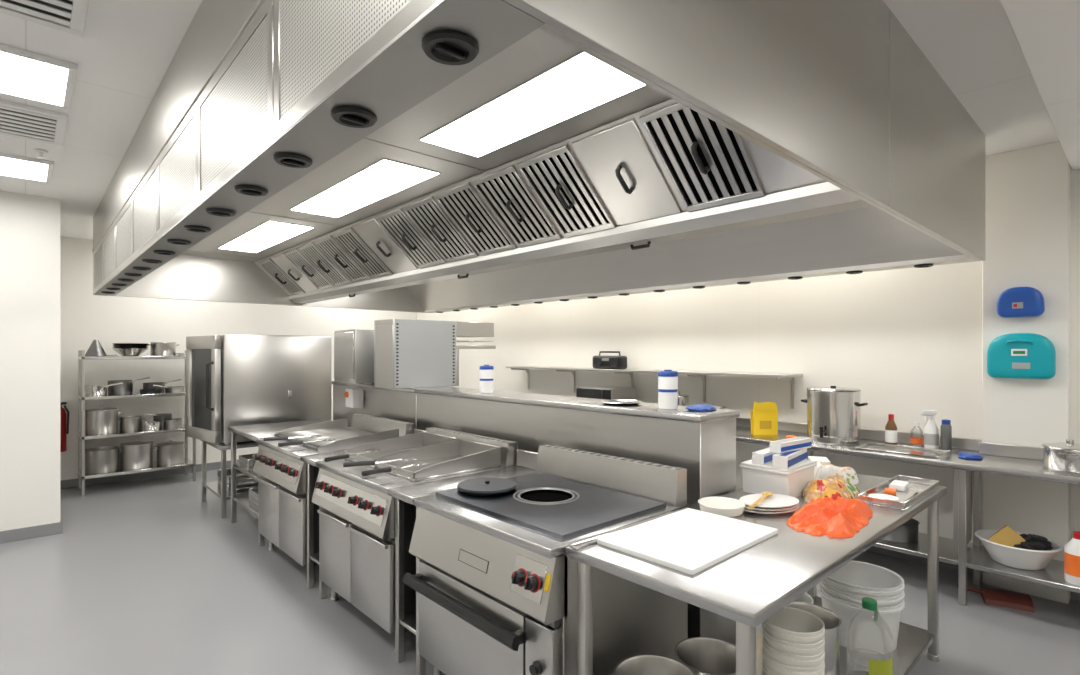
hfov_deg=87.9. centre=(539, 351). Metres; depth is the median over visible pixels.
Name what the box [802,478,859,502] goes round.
snack bag
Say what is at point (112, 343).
steel bowl
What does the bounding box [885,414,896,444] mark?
sauce bottle
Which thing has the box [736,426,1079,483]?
countertop
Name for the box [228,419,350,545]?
stand
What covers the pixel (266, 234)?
light
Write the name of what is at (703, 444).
service upstand
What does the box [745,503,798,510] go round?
plate
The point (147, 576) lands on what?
floor
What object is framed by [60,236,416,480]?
wall
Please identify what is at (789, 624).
plastic bucket
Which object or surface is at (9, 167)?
diffuser
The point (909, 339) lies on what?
wall
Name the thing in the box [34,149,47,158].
sprinkler head
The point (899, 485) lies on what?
carton
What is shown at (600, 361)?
radio
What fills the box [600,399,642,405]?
steel plate
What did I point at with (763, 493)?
bowl
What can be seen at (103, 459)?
stock pot
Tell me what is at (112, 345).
steel bowl
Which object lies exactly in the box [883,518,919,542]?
stock pot
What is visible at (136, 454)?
stock pot
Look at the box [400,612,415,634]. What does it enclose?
shelf
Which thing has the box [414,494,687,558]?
countertop
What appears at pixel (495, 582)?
range cooker
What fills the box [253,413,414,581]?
range
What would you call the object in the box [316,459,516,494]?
countertop
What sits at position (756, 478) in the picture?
storage box
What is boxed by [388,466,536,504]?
countertop
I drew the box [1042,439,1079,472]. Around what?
saucepan
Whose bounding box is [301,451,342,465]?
countertop
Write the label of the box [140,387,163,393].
saucepan
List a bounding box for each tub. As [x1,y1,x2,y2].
[479,365,493,392]
[658,370,677,409]
[698,497,745,516]
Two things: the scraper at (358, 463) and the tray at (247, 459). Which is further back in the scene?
the tray at (247, 459)
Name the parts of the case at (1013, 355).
handle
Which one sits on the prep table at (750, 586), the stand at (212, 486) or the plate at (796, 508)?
the plate at (796, 508)
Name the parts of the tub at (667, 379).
lid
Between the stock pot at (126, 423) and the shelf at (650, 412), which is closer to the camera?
the shelf at (650, 412)
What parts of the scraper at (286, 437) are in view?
handle, blade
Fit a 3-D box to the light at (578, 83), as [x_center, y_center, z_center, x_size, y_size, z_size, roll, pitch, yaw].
[0.022,-1.057,2.377,0.366,0.006,1.446,0,0,-43]
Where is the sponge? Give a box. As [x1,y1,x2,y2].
[989,525,1024,546]
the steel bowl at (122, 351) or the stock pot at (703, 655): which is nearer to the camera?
the stock pot at (703, 655)
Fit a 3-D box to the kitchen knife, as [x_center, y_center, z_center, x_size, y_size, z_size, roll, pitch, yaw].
[1.789,0.688,2.679,0.280,0.014,0.024,0,0,-44]
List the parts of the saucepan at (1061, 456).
lid, handle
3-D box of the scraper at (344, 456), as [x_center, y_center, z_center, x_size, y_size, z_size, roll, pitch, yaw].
[-1.163,0.636,3.470,0.080,0.034,0.410,0,0,27]
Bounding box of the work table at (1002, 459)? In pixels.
[736,417,1079,605]
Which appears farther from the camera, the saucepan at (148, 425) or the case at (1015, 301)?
the saucepan at (148, 425)
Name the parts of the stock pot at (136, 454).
lid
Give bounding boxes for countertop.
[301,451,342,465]
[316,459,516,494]
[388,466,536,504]
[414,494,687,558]
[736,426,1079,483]
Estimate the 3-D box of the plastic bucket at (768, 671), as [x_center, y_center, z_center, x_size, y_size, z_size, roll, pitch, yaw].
[0.971,1.307,2.150,0.218,0.220,0.218,0,0,-43]
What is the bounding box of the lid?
[457,477,516,495]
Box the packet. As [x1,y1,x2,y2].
[884,488,895,494]
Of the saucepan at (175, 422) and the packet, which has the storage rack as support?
the saucepan at (175, 422)
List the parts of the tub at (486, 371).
lid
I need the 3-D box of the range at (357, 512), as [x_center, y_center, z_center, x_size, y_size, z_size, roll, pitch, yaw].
[-0.805,1.078,3.516,0.925,1.044,0.970,0,0,-43]
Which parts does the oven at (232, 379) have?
door, handle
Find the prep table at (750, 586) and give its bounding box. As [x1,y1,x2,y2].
[566,474,946,674]
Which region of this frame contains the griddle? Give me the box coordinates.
[256,438,346,459]
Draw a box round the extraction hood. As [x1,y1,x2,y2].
[92,0,984,312]
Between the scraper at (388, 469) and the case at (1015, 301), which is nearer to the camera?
the scraper at (388, 469)
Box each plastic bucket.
[762,625,824,655]
[762,636,824,667]
[762,648,824,674]
[762,659,824,674]
[763,607,824,643]
[793,593,813,603]
[818,583,904,653]
[819,581,904,606]
[823,560,904,597]
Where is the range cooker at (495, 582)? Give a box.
[403,444,687,674]
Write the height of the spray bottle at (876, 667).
0.360 m
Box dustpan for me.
[957,584,1033,612]
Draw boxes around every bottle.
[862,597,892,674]
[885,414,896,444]
[910,422,922,443]
[921,410,938,448]
[1064,531,1079,585]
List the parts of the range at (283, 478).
knob, knob, handle, knob, door, leg, knob plate, knob, control panel, knob, handle, knob, door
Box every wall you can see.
[0,191,59,530]
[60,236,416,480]
[417,167,1079,542]
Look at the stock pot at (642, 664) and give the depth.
2.19 m
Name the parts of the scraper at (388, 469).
handle, blade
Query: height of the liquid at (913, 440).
0.160 m
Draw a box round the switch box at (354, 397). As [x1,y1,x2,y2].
[344,388,362,407]
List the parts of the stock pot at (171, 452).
lid, pot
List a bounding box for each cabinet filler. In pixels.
[301,429,425,598]
[388,449,537,674]
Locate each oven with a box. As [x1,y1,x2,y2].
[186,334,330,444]
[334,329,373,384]
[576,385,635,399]
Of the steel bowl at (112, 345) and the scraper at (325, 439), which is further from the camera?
the steel bowl at (112, 345)
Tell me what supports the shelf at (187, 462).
attached to the storage rack
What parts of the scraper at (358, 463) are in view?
handle, blade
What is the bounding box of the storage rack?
[78,350,195,495]
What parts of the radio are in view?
handle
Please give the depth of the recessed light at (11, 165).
4.06 m
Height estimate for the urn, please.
0.437 m
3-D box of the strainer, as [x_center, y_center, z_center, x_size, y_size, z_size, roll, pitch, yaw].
[-5.098,-0.048,6.477,0.210,0.195,0.282,0,0,18]
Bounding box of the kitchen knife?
[906,490,921,500]
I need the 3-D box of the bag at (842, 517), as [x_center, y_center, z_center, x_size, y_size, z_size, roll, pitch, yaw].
[1.229,0.661,2.364,0.279,0.077,0.594,0,0,41]
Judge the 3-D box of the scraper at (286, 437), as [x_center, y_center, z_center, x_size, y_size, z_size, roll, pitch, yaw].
[-1.894,0.656,4.297,0.410,0.034,0.080,0,0,-34]
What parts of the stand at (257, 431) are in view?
leg, leg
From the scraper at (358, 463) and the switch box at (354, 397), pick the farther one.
the switch box at (354, 397)
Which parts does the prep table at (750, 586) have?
leg, leg, leg, leg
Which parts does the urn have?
lid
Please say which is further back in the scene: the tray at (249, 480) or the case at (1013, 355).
the tray at (249, 480)
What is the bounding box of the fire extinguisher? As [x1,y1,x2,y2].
[60,402,68,451]
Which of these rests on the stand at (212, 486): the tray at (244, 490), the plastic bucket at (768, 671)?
the tray at (244, 490)
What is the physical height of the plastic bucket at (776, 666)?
0.220 m
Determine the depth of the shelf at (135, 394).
6.55 m
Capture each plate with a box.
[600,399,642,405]
[739,494,798,508]
[744,506,798,513]
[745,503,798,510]
[868,494,898,500]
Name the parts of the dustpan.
handle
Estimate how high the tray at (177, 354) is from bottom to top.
0.034 m
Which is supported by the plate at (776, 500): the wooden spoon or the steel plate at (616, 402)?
the wooden spoon
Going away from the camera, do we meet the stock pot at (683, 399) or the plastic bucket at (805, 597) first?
the plastic bucket at (805, 597)
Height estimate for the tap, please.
0.080 m
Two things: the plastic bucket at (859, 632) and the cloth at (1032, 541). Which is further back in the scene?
the cloth at (1032, 541)
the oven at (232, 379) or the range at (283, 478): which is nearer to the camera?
the range at (283, 478)
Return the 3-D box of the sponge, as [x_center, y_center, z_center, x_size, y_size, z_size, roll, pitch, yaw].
[2.949,1.185,3.537,0.108,0.187,0.183,0,0,-43]
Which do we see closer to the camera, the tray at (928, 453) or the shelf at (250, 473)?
the tray at (928, 453)
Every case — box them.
[987,333,1055,378]
[997,287,1044,317]
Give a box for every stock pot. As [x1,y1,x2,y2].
[80,446,120,473]
[85,405,121,433]
[118,416,145,430]
[119,439,156,468]
[148,342,178,355]
[153,440,186,464]
[614,654,695,674]
[674,636,735,674]
[678,391,689,405]
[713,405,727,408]
[786,602,841,674]
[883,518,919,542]
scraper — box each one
[263,434,321,440]
[278,438,335,446]
[324,449,379,461]
[343,457,416,466]
[361,461,427,475]
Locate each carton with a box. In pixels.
[752,447,775,464]
[770,436,811,453]
[773,448,806,468]
[889,480,908,490]
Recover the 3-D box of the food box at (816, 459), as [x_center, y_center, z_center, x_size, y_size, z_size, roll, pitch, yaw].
[1.623,0.660,3.258,0.101,0.080,0.140,0,0,19]
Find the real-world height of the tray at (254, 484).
0.045 m
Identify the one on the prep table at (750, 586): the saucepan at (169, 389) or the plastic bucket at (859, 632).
the plastic bucket at (859, 632)
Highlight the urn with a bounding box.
[801,386,867,445]
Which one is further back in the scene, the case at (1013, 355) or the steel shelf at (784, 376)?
the steel shelf at (784, 376)
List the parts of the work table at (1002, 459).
leg, leg, divider panel, leg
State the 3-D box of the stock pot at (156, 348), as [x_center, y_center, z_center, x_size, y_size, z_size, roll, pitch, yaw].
[-4.670,-0.035,6.940,0.297,0.170,0.276,0,0,-1]
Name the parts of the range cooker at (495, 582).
leg, door, recessed plate, control panel, knob, knob plate, knob, knob, panel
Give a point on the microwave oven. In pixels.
(596, 392)
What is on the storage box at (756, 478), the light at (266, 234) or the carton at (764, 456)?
the carton at (764, 456)
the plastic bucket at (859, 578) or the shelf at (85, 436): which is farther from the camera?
the shelf at (85, 436)
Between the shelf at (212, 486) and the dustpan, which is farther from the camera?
the shelf at (212, 486)
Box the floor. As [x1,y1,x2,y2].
[0,468,1079,674]
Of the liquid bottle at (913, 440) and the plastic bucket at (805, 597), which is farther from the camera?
the liquid bottle at (913, 440)
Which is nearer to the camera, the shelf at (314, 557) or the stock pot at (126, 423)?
the shelf at (314, 557)
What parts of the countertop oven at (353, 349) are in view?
door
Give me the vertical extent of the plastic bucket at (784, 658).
0.220 m
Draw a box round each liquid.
[869,658,892,674]
[910,437,922,443]
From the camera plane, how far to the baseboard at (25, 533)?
4.80 m
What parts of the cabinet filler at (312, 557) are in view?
leg, leg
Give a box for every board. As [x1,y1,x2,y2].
[597,508,777,574]
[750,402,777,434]
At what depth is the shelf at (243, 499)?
5.07 m
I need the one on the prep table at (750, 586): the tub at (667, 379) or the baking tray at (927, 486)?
the baking tray at (927, 486)
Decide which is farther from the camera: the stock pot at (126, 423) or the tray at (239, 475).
the stock pot at (126, 423)
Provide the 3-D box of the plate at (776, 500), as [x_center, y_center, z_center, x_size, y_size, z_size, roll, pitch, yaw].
[1.025,0.671,2.505,0.284,0.019,0.213,0,0,-25]
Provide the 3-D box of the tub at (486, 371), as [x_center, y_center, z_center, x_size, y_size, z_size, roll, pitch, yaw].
[-0.393,0.197,4.121,0.104,0.206,0.104,0,0,-43]
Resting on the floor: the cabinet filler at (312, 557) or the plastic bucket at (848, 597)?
the cabinet filler at (312, 557)
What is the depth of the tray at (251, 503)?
4.86 m
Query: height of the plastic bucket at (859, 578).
0.240 m
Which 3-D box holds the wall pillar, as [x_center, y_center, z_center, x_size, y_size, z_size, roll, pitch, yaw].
[3.252,0.125,3.754,0.130,2.950,0.435,0,0,-43]
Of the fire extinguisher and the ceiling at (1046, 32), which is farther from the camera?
the fire extinguisher
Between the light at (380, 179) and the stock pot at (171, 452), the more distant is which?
the stock pot at (171, 452)
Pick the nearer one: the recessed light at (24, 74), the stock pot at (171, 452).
the recessed light at (24, 74)
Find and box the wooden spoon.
[748,492,773,509]
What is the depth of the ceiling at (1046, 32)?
2.22 m
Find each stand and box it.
[201,440,257,518]
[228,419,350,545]
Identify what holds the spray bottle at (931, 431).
on the work table at (1002, 459)
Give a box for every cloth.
[685,404,716,411]
[958,452,982,459]
[1014,534,1052,550]
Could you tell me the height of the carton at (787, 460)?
0.060 m
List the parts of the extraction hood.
perforated panel, perforated panel, perforated panel, perforated panel, perforated panel, perforated panel, handle, handle, blanking panel, handle, handle, handle, perforated panel, handle, handle, blanking panel, handle, handle, drain handle, handle, handle, handle, handle, blanking panel, drain handle, handle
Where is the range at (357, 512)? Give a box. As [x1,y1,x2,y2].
[312,427,516,652]
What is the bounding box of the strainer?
[85,339,117,355]
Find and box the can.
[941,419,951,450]
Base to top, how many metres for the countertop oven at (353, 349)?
0.500 m
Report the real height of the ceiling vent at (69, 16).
0.020 m
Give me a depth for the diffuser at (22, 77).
2.75 m
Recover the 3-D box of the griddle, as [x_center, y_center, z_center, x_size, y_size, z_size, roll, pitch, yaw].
[-1.632,0.718,4.449,0.880,0.036,0.978,0,0,-43]
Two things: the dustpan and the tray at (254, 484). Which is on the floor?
the dustpan
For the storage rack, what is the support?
on the floor
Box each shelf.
[78,356,185,359]
[78,390,185,399]
[78,424,185,439]
[78,458,192,478]
[204,481,248,499]
[233,463,257,480]
[233,493,257,516]
[310,553,318,564]
[331,381,739,422]
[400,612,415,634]
[506,366,802,408]
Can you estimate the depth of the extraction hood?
2.48 m
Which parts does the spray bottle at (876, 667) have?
handle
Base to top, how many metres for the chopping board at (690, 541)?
0.020 m
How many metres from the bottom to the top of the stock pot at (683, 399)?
0.326 m
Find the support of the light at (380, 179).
on the extraction hood
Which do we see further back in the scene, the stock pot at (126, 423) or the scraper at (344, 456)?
the stock pot at (126, 423)
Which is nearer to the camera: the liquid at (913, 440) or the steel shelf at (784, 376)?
the liquid at (913, 440)
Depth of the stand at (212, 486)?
5.51 m
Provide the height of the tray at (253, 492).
0.045 m
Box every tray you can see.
[176,353,185,355]
[218,468,250,480]
[218,475,257,485]
[218,479,257,490]
[218,484,257,494]
[239,453,256,464]
[239,460,252,469]
[249,488,257,498]
[249,494,257,504]
[249,499,257,509]
[855,442,951,459]
[858,475,939,509]
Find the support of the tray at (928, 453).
on the work table at (1002, 459)
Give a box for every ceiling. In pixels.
[0,0,1058,239]
[1000,0,1079,169]
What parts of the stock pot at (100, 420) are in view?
lid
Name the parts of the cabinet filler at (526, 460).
leg, leg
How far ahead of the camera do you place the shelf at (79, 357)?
6.49 m
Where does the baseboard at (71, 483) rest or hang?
attached to the wall at (85, 317)
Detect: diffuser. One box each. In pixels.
[0,52,67,103]
[0,157,47,179]
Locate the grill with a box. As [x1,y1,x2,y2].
[374,319,495,388]
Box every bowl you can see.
[111,348,147,355]
[112,343,147,344]
[112,345,148,346]
[113,347,147,347]
[762,492,773,495]
[974,529,1063,569]
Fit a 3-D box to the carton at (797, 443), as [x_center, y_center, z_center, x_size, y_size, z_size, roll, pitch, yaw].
[1.259,0.465,2.808,0.290,0.050,0.061,0,0,-37]
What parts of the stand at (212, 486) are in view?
leg, leg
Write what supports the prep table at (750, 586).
on the floor
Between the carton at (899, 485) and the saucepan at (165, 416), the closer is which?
the carton at (899, 485)
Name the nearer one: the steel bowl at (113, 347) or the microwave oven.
the microwave oven
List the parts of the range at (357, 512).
knob, knob, handle, leg, door, knob, knob plate, knob, control panel, knob, handle, door, knob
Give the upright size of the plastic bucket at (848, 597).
0.240 m
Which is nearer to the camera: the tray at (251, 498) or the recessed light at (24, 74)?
the recessed light at (24, 74)
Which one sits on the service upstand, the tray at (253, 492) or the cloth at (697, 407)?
the cloth at (697, 407)
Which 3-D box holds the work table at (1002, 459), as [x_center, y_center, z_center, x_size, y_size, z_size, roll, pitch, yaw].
[2.110,1.110,4.590,0.660,0.980,7.900,0,0,-43]
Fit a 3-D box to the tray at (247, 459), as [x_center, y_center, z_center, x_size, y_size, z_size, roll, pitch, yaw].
[-2.493,0.982,5.274,0.550,0.045,0.300,0,0,-43]
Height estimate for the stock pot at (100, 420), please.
0.316 m
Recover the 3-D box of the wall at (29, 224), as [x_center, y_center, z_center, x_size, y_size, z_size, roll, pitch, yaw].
[-6.130,0.125,4.620,3.230,2.950,2.100,0,0,-43]
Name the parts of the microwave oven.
door, control panel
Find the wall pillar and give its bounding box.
[982,141,1069,603]
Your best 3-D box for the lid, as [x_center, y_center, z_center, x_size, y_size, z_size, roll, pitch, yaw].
[-0.262,0.660,2.782,0.300,0.042,0.300,0,0,-43]
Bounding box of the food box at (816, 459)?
[808,456,829,463]
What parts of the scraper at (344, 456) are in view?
handle, blade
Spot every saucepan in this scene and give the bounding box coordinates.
[85,382,122,395]
[108,377,149,394]
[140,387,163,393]
[142,421,160,429]
[143,379,181,391]
[145,413,171,427]
[153,385,183,392]
[164,418,182,427]
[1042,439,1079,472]
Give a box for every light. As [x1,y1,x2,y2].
[0,44,76,109]
[0,152,53,183]
[218,220,314,252]
[290,158,440,217]
[419,51,645,156]
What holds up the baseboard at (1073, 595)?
attached to the wall at (909, 339)
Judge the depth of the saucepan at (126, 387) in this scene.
6.62 m
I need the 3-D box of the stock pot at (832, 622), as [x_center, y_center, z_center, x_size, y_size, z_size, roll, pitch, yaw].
[1.163,1.300,2.428,0.287,0.320,0.256,0,0,-3]
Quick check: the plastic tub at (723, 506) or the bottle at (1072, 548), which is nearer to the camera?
the plastic tub at (723, 506)
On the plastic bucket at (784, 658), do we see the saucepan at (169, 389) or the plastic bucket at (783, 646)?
the plastic bucket at (783, 646)
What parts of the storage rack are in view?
post, post, post, post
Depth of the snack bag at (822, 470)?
2.95 m
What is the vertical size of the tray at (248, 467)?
0.045 m
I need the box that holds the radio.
[593,351,626,368]
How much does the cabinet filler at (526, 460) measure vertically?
1.000 m
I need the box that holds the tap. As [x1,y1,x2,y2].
[820,427,824,437]
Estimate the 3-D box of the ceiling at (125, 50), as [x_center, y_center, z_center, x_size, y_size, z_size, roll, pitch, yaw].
[-1.289,-1.400,3.026,8.200,0.100,11.400,0,0,-43]
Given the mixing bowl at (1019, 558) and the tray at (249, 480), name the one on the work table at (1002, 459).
the mixing bowl at (1019, 558)
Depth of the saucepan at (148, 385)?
6.89 m
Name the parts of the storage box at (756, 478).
lid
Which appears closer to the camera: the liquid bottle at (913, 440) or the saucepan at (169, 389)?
the liquid bottle at (913, 440)
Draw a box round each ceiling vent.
[0,0,89,36]
[0,99,67,145]
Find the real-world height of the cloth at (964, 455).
0.033 m
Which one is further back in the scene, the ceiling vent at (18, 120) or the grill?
the grill
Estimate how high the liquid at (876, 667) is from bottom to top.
0.335 m
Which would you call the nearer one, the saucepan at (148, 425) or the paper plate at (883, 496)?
the paper plate at (883, 496)
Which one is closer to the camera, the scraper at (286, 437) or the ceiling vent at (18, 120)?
the ceiling vent at (18, 120)
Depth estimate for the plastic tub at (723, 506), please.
2.42 m
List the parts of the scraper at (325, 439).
handle, blade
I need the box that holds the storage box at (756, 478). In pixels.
[739,460,816,497]
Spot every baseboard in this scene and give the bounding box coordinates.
[0,522,62,543]
[60,459,238,488]
[865,546,1079,600]
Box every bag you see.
[787,496,872,537]
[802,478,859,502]
[814,461,858,484]
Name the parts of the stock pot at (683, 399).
pot, lid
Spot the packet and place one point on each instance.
(892, 491)
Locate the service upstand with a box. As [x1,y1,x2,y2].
[331,381,739,644]
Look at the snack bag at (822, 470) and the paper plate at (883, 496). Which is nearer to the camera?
the paper plate at (883, 496)

